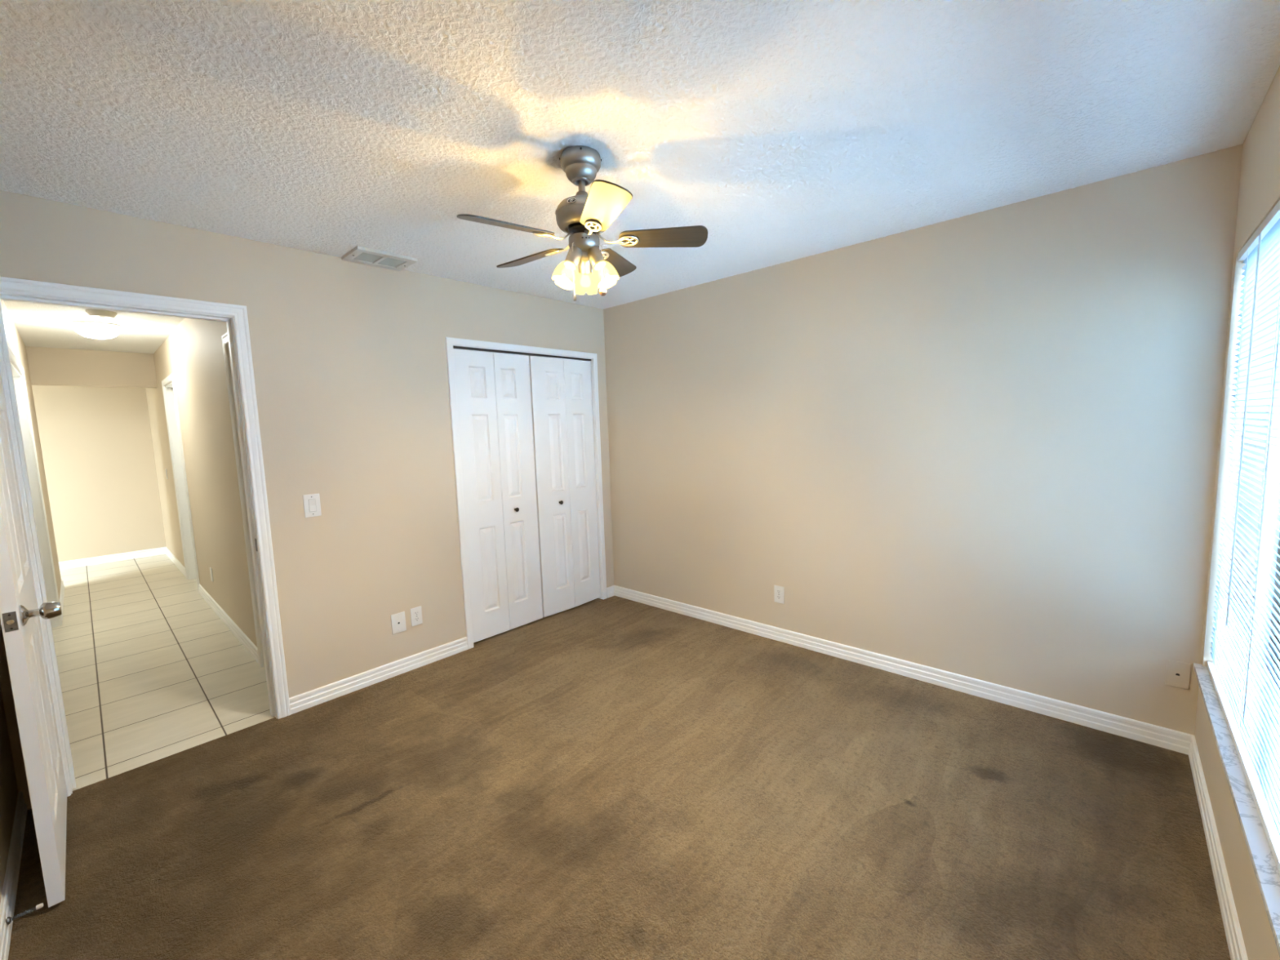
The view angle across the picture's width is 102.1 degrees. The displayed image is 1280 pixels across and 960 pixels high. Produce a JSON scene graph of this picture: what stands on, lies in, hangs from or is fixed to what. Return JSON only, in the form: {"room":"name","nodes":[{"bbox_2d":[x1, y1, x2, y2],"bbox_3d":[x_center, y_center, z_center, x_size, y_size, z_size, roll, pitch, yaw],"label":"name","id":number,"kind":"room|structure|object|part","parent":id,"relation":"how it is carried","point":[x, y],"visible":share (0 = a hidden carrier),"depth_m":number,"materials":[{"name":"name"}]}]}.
{"room":"empty bedroom","nodes":[
{"label":"empty bedroom","id":0,"kind":"room"},
{"bbox_2d":[0,684,18,902],"bbox_3d":[-1.214,0.214,0.672,3.684,2.440,0.120,3,8,42],"label":"wall","id":1,"kind":"structure","parent":0,"point":[9,791],"depth_m":1.88,"materials":[{"name":"beige paint"}]},
{"bbox_2d":[0,791,27,959],"bbox_3d":[-1.203,1.372,0.910,3.484,0.087,0.014,3,8,42],"label":"baseboard","id":2,"kind":"structure","parent":1,"relation":"attached to","point":[7,903],"depth_m":1.70,"materials":[{"name":"white paint"}]},
{"bbox_2d":[7,902,43,924],"bbox_3d":[-1.870,1.317,1.574,0.022,0.022,0.070,3,8,42],"label":"door stop","id":3,"kind":"object","parent":1,"relation":"attached to","point":[40,905],"visible":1,"depth_m":1.57,"materials":[{"name":"grey metal"}]},
{"bbox_2d":[0,368,66,907],"bbox_3d":[-2.163,0.327,1.792,0.776,2.012,0.201,3,8,42],"label":"door","id":4,"kind":"structure","parent":1,"relation":"in","point":[20,612],"depth_m":1.63,"materials":[{"name":"white paint"}]},
{"bbox_3d":[-1.881,0.424,1.544,0.002,0.058,0.026,3,8,42],"label":"latch plate","id":5,"kind":"part","parent":4,"relation":"part of","materials":[{"name":"grey metal"}]},
{"bbox_3d":[-1.885,0.415,1.628,0.066,0.066,0.083,3,8,42],"label":"knob","id":6,"kind":"part","parent":4,"relation":"part of","materials":[{"name":"silver metal"}]},
{"bbox_2d":[0,299,61,624],"bbox_3d":[-4.327,0.016,3.600,4.630,2.440,0.120,3,8,42],"label":"wall","id":7,"kind":"structure","parent":0,"point":[15,341],"depth_m":4.66,"materials":[{"name":"beige paint"}]},
{"bbox_2d":[8,345,62,627],"bbox_3d":[-4.304,0.195,3.607,1.511,2.080,0.147,3,8,42],"label":"door frame","id":8,"kind":"structure","parent":7,"relation":"attached to","point":[20,385],"depth_m":4.09,"materials":[{"name":"white paint"}]},
{"bbox_2d":[59,580,64,620],"bbox_3d":[-5.366,1.111,4.798,1.580,0.087,0.014,3,8,42],"label":"baseboard","id":9,"kind":"structure","parent":7,"relation":"attached to","point":[62,587],"depth_m":4.84,"materials":[{"name":"white paint"}]},
{"bbox_2d":[25,346,157,387],"bbox_3d":[-5.726,-1.171,5.439,0.120,0.365,0.955,3,8,42],"label":"wall header","id":10,"kind":"structure","parent":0,"point":[55,366],"depth_m":5.37,"materials":[{"name":"beige paint"}]},
{"bbox_2d":[31,385,166,562],"bbox_3d":[-7.851,-0.026,5.150,0.100,2.440,4.800,3,8,42],"label":"wall","id":11,"kind":"structure","parent":0,"point":[97,447],"depth_m":6.37,"materials":[{"name":"beige paint"}]},
{"bbox_2d":[58,546,165,569],"bbox_3d":[-7.832,1.155,5.165,0.014,0.087,4.615,3,8,42],"label":"baseboard","id":12,"kind":"structure","parent":11,"relation":"attached to","point":[113,557],"depth_m":6.47,"materials":[{"name":"white paint"}]},
{"bbox_2d":[145,317,264,664],"bbox_3d":[-4.097,-0.115,4.792,5.910,2.440,0.130,3,8,42],"label":"wall","id":13,"kind":"structure","parent":0,"point":[193,352],"depth_m":4.07,"materials":[{"name":"beige paint"}]},
{"bbox_2d":[164,546,186,577],"bbox_3d":[-5.577,0.972,6.205,1.920,0.087,0.014,3,8,42],"label":"baseboard","id":14,"kind":"structure","parent":13,"relation":"attached to","point":[168,553],"depth_m":6.13,"materials":[{"name":"white paint"}]},
{"bbox_2d":[161,373,199,593],"bbox_3d":[-4.557,0.029,5.224,0.821,2.096,0.147,3,8,42],"label":"door frame","id":15,"kind":"structure","parent":13,"relation":"attached to","point":[176,450],"depth_m":5.39,"materials":[{"name":"white paint"}]},
{"bbox_2d":[209,567,213,582],"bbox_3d":[-3.674,0.811,4.433,0.071,0.116,0.007,3,8,42],"label":"wall outlet","id":16,"kind":"object","parent":13,"relation":"attached to","point":[211,569],"visible":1,"depth_m":4.41,"materials":[{"name":"white plastic"}]},
{"bbox_2d":[198,584,258,663],"bbox_3d":[-3.369,1.107,4.185,2.430,0.087,0.014,3,8,42],"label":"baseboard","id":17,"kind":"structure","parent":13,"relation":"attached to","point":[234,628],"depth_m":3.97,"materials":[{"name":"white paint"}]},
{"bbox_2d":[222,332,265,667],"bbox_3d":[-2.172,0.174,3.043,0.791,2.096,0.147,3,8,42],"label":"door frame","id":18,"kind":"structure","parent":13,"relation":"attached to","point":[224,337],"depth_m":3.23,"materials":[{"name":"white paint"}]},
{"bbox_2d":[0,190,613,809],"bbox_3d":[-1.442,-0.043,3.227,0.120,2.440,3.600,3,8,42],"label":"wall","id":19,"kind":"structure","parent":0,"point":[349,358],"depth_m":2.89,"materials":[{"name":"beige paint"}]},
{"bbox_2d":[0,276,290,796],"bbox_3d":[-2.233,0.236,2.381,0.154,2.112,0.846,3,8,42],"label":"door frame","id":20,"kind":"structure","parent":19,"relation":"attached to","point":[235,316],"depth_m":2.42,"materials":[{"name":"white paint"}]},
{"bbox_3d":[-1.954,0.330,2.632,0.030,0.065,0.002,3,8,42],"label":"strike plate","id":21,"kind":"part","parent":20,"relation":"part of","materials":[{"name":"grey metal"}]},
{"bbox_2d":[302,493,321,517],"bbox_3d":[-1.766,0.138,2.787,0.011,0.122,0.078,3,8,42],"label":"light switch","id":22,"kind":"object","parent":19,"relation":"attached to","point":[312,505],"visible":1,"depth_m":2.79,"materials":[{"name":"white plastic"}]},
{"bbox_2d":[288,636,467,714],"bbox_3d":[-1.517,1.154,3.125,0.014,0.087,1.028,3,8,42],"label":"baseboard","id":23,"kind":"structure","parent":19,"relation":"attached to","point":[300,702],"depth_m":3.06,"materials":[{"name":"white paint"}]},
{"bbox_2d":[391,611,406,634],"bbox_3d":[-1.474,0.873,3.158,0.007,0.122,0.082,3,8,42],"label":"jack plate","id":24,"kind":"object","parent":19,"relation":"attached to","point":[398,620],"visible":1,"depth_m":3.15,"materials":[{"name":"white plastic"}]},
{"bbox_2d":[410,605,422,626],"bbox_3d":[-1.399,0.853,3.238,0.008,0.113,0.069,3,8,42],"label":"wall outlet","id":25,"kind":"object","parent":19,"relation":"attached to","point":[416,612],"visible":1,"depth_m":3.23,"materials":[{"name":"white plastic"}]},
{"bbox_2d":[413,617,419,622],"bbox_3d":[-1.397,0.873,3.239,0.003,0.027,0.034,3,8,42],"label":"receptacle","id":26,"kind":"object","parent":25,"relation":"attached to","point":[415,619],"depth_m":3.24,"materials":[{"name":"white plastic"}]},
{"bbox_2d":[413,610,419,615],"bbox_3d":[-1.398,0.834,3.235,0.003,0.027,0.034,3,8,42],"label":"receptacle","id":27,"kind":"object","parent":25,"relation":"attached to","point":[415,612],"depth_m":3.23,"materials":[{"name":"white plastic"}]},
{"bbox_2d":[453,348,542,642],"bbox_3d":[-0.979,0.105,3.666,0.064,1.985,0.594,3,8,42],"label":"door","id":28,"kind":"structure","parent":19,"relation":"in","point":[493,389],"depth_m":3.65,"materials":[{"name":"white paint"}]},
{"bbox_2d":[444,337,607,648],"bbox_3d":[-0.807,0.052,3.917,0.134,2.069,1.306,3,8,42],"label":"door frame","id":29,"kind":"structure","parent":19,"relation":"attached to","point":[451,343],"depth_m":3.52,"materials":[{"name":"white paint"}]},
{"bbox_2d":[528,355,600,617],"bbox_3d":[-0.567,0.046,4.107,0.071,1.985,0.594,3,8,42],"label":"door","id":30,"kind":"structure","parent":19,"relation":"in","point":[562,406],"depth_m":4.07,"materials":[{"name":"white paint"}]},
{"bbox_2d":[606,585,614,598],"bbox_3d":[-0.252,0.970,4.496,0.014,0.087,0.097,3,8,42],"label":"baseboard","id":31,"kind":"structure","parent":19,"relation":"attached to","point":[610,590],"depth_m":4.49,"materials":[{"name":"white paint"}]},
{"bbox_2d":[8,553,1231,959],"bbox_3d":[-3.452,1.322,2.845,9.614,0.060,7.100,3,8,42],"label":"floor","id":32,"kind":"structure","parent":0,"point":[614,777],"depth_m":1.98,"materials":[{"name":"brown carpet"}]},
{"bbox_2d":[0,0,1279,353],"bbox_3d":[-3.492,-1.170,2.561,9.714,0.084,7.120,3,8,42],"label":"ceiling","id":33,"kind":"structure","parent":0,"point":[787,131],"depth_m":1.63,"materials":[{"name":"paint"}]},
{"bbox_2d":[71,320,120,338],"bbox_3d":[-4.426,-1.214,4.217,0.284,0.115,0.284,3,8,42],"label":"ceiling lamp","id":34,"kind":"object","parent":33,"relation":"attached to","point":[91,329],"visible":1,"depth_m":4.14,"materials":[{"name":"white glass"}]},
{"bbox_2d":[85,309,117,319],"bbox_3d":[-3.990,-1.224,3.833,0.164,0.045,0.164,3,8,42],"label":"smoke detector","id":35,"kind":"object","parent":33,"relation":"attached to","point":[98,313],"visible":1,"depth_m":3.79,"materials":[{"name":"beige plastic"}]},
{"bbox_2d":[341,245,417,271],"bbox_3d":[-1.441,-1.223,2.865,0.240,0.022,0.313,3,8,42],"label":"ceiling vent","id":36,"kind":"object","parent":33,"relation":"in","point":[361,255],"visible":1,"depth_m":2.85,"materials":[{"name":"white metal"}]},
{"bbox_2d":[456,145,707,301],"bbox_3d":[-0.230,-0.911,1.895,0.856,0.519,0.868,3,8,42],"label":"ceiling fan","id":37,"kind":"object","parent":33,"relation":"hanging from","point":[583,216],"visible":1,"depth_m":1.84,"materials":[{"name":"silver metal"}]},
{"bbox_3d":[-0.441,-0.850,1.725,0.324,0.036,0.118,-6,7,-35],"label":"blade","id":38,"kind":"part","parent":37,"relation":"part of","materials":[{"name":"brown wood"}]},
{"bbox_3d":[-0.438,-0.885,2.064,0.324,0.036,0.118,2,7,36],"label":"blade","id":39,"kind":"part","parent":37,"relation":"part of","materials":[{"name":"brown wood"}]},
{"bbox_3d":[-0.269,-0.738,1.857,0.091,0.096,0.098,3,8,42],"label":"lamp shade","id":40,"kind":"part","parent":37,"relation":"part of","materials":[{"name":"white glass"}]},
{"bbox_3d":[-0.209,-0.753,1.989,0.096,0.096,0.094,3,8,42],"label":"lamp shade","id":41,"kind":"part","parent":37,"relation":"part of","materials":[{"name":"white glass"}]},
{"bbox_3d":[-0.123,-0.744,1.872,0.098,0.096,0.092,3,8,42],"label":"lamp shade","id":42,"kind":"part","parent":37,"relation":"part of","materials":[{"name":"white glass"}]},
{"bbox_3d":[-0.117,-0.849,1.616,0.118,0.036,0.324,-4,6,-17],"label":"blade","id":43,"kind":"part","parent":37,"relation":"part of","materials":[{"name":"brown wood"}]},
{"bbox_3d":[-0.113,-0.906,2.165,0.118,0.036,0.324,0,6,19],"label":"blade","id":44,"kind":"part","parent":37,"relation":"part of","materials":[{"name":"brown wood"}]},
{"bbox_3d":[0.085,-0.884,1.888,0.324,0.036,0.118,-2,6,1],"label":"blade","id":45,"kind":"part","parent":37,"relation":"part of","materials":[{"name":"brown wood"}]},
{"bbox_2d":[603,144,1242,734],"bbox_3d":[1.134,-0.128,3.218,3.684,2.440,0.120,3,8,42],"label":"wall","id":46,"kind":"structure","parent":0,"point":[983,446],"depth_m":2.64,"materials":[{"name":"beige paint"}]},
{"bbox_2d":[773,585,784,604],"bbox_3d":[0.926,0.762,3.442,0.071,0.115,0.008,3,8,42],"label":"wall outlet","id":47,"kind":"object","parent":46,"relation":"attached to","point":[779,591],"visible":1,"depth_m":3.44,"materials":[{"name":"white plastic"}]},
{"bbox_2d":[613,585,1194,755],"bbox_3d":[1.054,1.044,3.357,3.484,0.087,0.014,3,8,42],"label":"baseboard","id":48,"kind":"structure","parent":46,"relation":"attached to","point":[1157,735],"depth_m":2.79,"materials":[{"name":"white paint"}]},
{"bbox_2d":[1164,659,1191,689],"bbox_3d":[2.285,0.826,2.197,0.071,0.112,0.007,3,8,42],"label":"jack plate","id":49,"kind":"object","parent":46,"relation":"attached to","point":[1177,673],"visible":1,"depth_m":2.19,"materials":[{"name":"beige paint"}]},
{"bbox_2d":[1194,66,1279,959],"bbox_3d":[1.244,0.121,0.771,0.200,2.440,3.360,3,8,42],"label":"wall","id":50,"kind":"structure","parent":0,"point":[1259,193],"depth_m":1.88,"materials":[{"name":"beige paint"}]},
{"bbox_2d":[1188,735,1248,959],"bbox_3d":[1.204,1.286,0.964,0.014,0.087,3.360,3,8,42],"label":"baseboard","id":51,"kind":"structure","parent":50,"relation":"attached to","point":[1236,945],"depth_m":1.60,"materials":[{"name":"white paint"}]},
{"bbox_2d":[1193,396,1279,956],"bbox_3d":[1.658,0.062,1.264,0.189,1.632,1.972,3,8,42],"label":"window","id":52,"kind":"structure","parent":50,"relation":"in","point":[1264,867],"depth_m":1.63,"materials":[{"name":"metal"}]},
{"bbox_3d":[1.671,0.863,1.360,0.149,0.020,1.972,3,8,42],"label":"sill","id":53,"kind":"part","parent":52,"relation":"part of","materials":[{"name":"white stone"}]},
{"bbox_2d":[1206,200,1279,875],"bbox_3d":[1.623,0.049,1.294,0.042,1.607,1.924,3,8,42],"label":"window blind","id":54,"kind":"object","parent":52,"relation":"attached to","point":[1254,731],"visible":1,"depth_m":1.58,"materials":[{"name":"white plastic"}]},
{"bbox_3d":[2.168,-0.027,1.884,0.028,1.556,0.001,3,8,42],"label":"ladder cord","id":55,"kind":"part","parent":54,"relation":"part of","materials":[{"name":"white fabric"}]},
{"bbox_3d":[1.650,0.836,1.375,0.030,0.024,1.924,3,8,42],"label":"rail","id":56,"kind":"part","parent":54,"relation":"part of","materials":[{"name":"white plastic"}]},
{"bbox_3d":[1.776,0.030,1.459,0.028,1.556,0.001,3,8,42],"label":"ladder cord","id":57,"kind":"part","parent":54,"relation":"part of","materials":[{"name":"white fabric"}]},
{"bbox_3d":[1.716,-0.017,1.417,0.002,1.450,0.015,3,8,42],"label":"lift cord","id":58,"kind":"part","parent":54,"relation":"part of","materials":[{"name":"white fabric"}]},
{"bbox_3d":[1.709,0.059,1.216,0.050,1.620,1.932,3,8,42],"label":"frame","id":59,"kind":"part","parent":52,"relation":"part of","materials":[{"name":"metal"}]},
{"bbox_3d":[2.031,0.007,1.566,0.004,1.530,0.896,3,8,42],"label":"pane","id":60,"kind":"part","parent":52,"relation":"part of","materials":[{"name":"clear glass"}]}
]}

